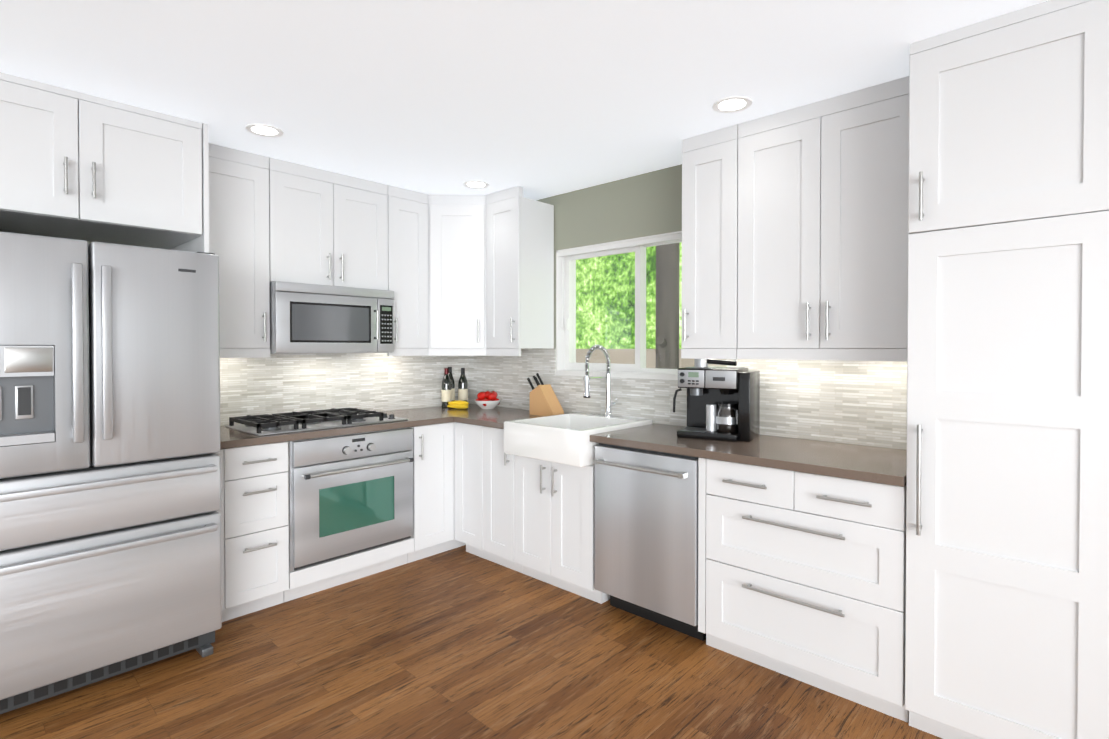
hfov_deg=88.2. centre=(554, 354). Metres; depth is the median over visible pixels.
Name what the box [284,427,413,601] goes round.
oven
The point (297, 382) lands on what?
backsplash
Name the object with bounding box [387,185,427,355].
upper cabinet
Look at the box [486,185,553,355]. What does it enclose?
upper cabinet
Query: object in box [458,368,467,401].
wine bottle
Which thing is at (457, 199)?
upper cabinet
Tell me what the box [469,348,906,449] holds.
backsplash
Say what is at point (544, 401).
knife block
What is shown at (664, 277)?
tree
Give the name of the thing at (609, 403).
faucet
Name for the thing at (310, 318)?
microwave
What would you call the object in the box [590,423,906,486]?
countertop
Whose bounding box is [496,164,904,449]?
wall
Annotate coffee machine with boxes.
[673,359,759,441]
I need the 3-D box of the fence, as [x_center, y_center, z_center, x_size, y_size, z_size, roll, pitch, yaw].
[3.643,1.120,6.412,14.000,2.360,0.050,1,1,43]
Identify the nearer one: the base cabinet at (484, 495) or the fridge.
the fridge
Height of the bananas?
0.061 m
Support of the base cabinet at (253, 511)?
on the floor
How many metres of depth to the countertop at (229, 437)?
3.29 m
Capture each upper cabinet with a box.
[0,72,201,249]
[208,143,269,357]
[269,157,387,289]
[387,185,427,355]
[428,195,485,355]
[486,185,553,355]
[681,124,738,358]
[737,76,908,361]
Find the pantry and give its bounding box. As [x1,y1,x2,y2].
[905,0,1108,738]
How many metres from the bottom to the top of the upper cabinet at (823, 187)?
1.119 m
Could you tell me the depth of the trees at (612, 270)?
9.89 m
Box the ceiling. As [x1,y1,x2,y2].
[0,0,1046,199]
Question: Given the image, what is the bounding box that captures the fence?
[576,349,726,367]
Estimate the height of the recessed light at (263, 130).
0.006 m
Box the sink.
[504,412,652,466]
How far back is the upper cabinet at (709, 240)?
2.82 m
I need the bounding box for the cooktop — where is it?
[225,408,408,435]
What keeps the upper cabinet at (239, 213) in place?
attached to the wall
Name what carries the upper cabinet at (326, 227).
attached to the wall
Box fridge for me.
[0,232,221,713]
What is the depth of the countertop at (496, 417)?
3.78 m
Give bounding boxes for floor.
[0,545,941,738]
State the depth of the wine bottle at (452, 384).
4.43 m
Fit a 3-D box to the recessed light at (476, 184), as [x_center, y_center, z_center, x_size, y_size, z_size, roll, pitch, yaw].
[-0.511,-1.106,3.730,0.168,0.006,0.168,1,1,43]
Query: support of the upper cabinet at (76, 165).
attached to the wall
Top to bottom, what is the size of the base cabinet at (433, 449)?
0.880 m
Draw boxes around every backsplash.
[220,353,468,425]
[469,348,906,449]
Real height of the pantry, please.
2.439 m
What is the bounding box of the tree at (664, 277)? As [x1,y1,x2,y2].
[655,243,678,368]
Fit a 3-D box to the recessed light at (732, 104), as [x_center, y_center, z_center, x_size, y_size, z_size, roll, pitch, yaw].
[0.777,-1.092,2.502,0.168,0.006,0.168,1,1,43]
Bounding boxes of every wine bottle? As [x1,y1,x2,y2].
[441,368,451,407]
[448,367,454,400]
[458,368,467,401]
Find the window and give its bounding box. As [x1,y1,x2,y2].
[556,231,727,379]
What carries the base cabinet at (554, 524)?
on the floor
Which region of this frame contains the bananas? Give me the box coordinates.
[447,400,468,408]
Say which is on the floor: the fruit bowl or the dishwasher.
the dishwasher
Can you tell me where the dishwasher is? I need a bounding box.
[593,443,705,640]
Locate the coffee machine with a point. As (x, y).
(723, 403)
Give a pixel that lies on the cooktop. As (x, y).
(272, 424)
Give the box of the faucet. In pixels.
[583,345,618,416]
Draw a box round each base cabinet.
[215,442,288,621]
[407,422,465,562]
[455,422,522,572]
[514,455,609,603]
[698,458,908,722]
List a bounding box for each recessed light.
[245,123,283,136]
[463,181,488,188]
[712,96,751,112]
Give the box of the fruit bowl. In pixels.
[474,390,500,408]
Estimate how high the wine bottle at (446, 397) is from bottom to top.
0.300 m
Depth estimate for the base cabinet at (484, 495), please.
3.61 m
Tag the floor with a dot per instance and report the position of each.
(458, 643)
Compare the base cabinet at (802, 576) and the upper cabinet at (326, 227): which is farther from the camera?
the upper cabinet at (326, 227)
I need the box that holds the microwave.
[269,281,393,353]
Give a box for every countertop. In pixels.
[220,404,504,448]
[452,408,542,428]
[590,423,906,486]
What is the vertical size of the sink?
0.190 m
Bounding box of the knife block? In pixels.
[527,373,563,415]
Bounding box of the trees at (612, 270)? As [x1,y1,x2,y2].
[576,242,681,348]
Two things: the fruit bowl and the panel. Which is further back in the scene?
the fruit bowl
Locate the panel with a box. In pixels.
[169,123,208,252]
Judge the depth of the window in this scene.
3.75 m
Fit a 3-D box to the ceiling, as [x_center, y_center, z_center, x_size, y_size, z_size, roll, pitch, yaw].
[-0.031,-1.115,0.754,6.700,0.080,5.200,1,1,43]
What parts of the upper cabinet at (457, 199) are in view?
corner door wall cabinet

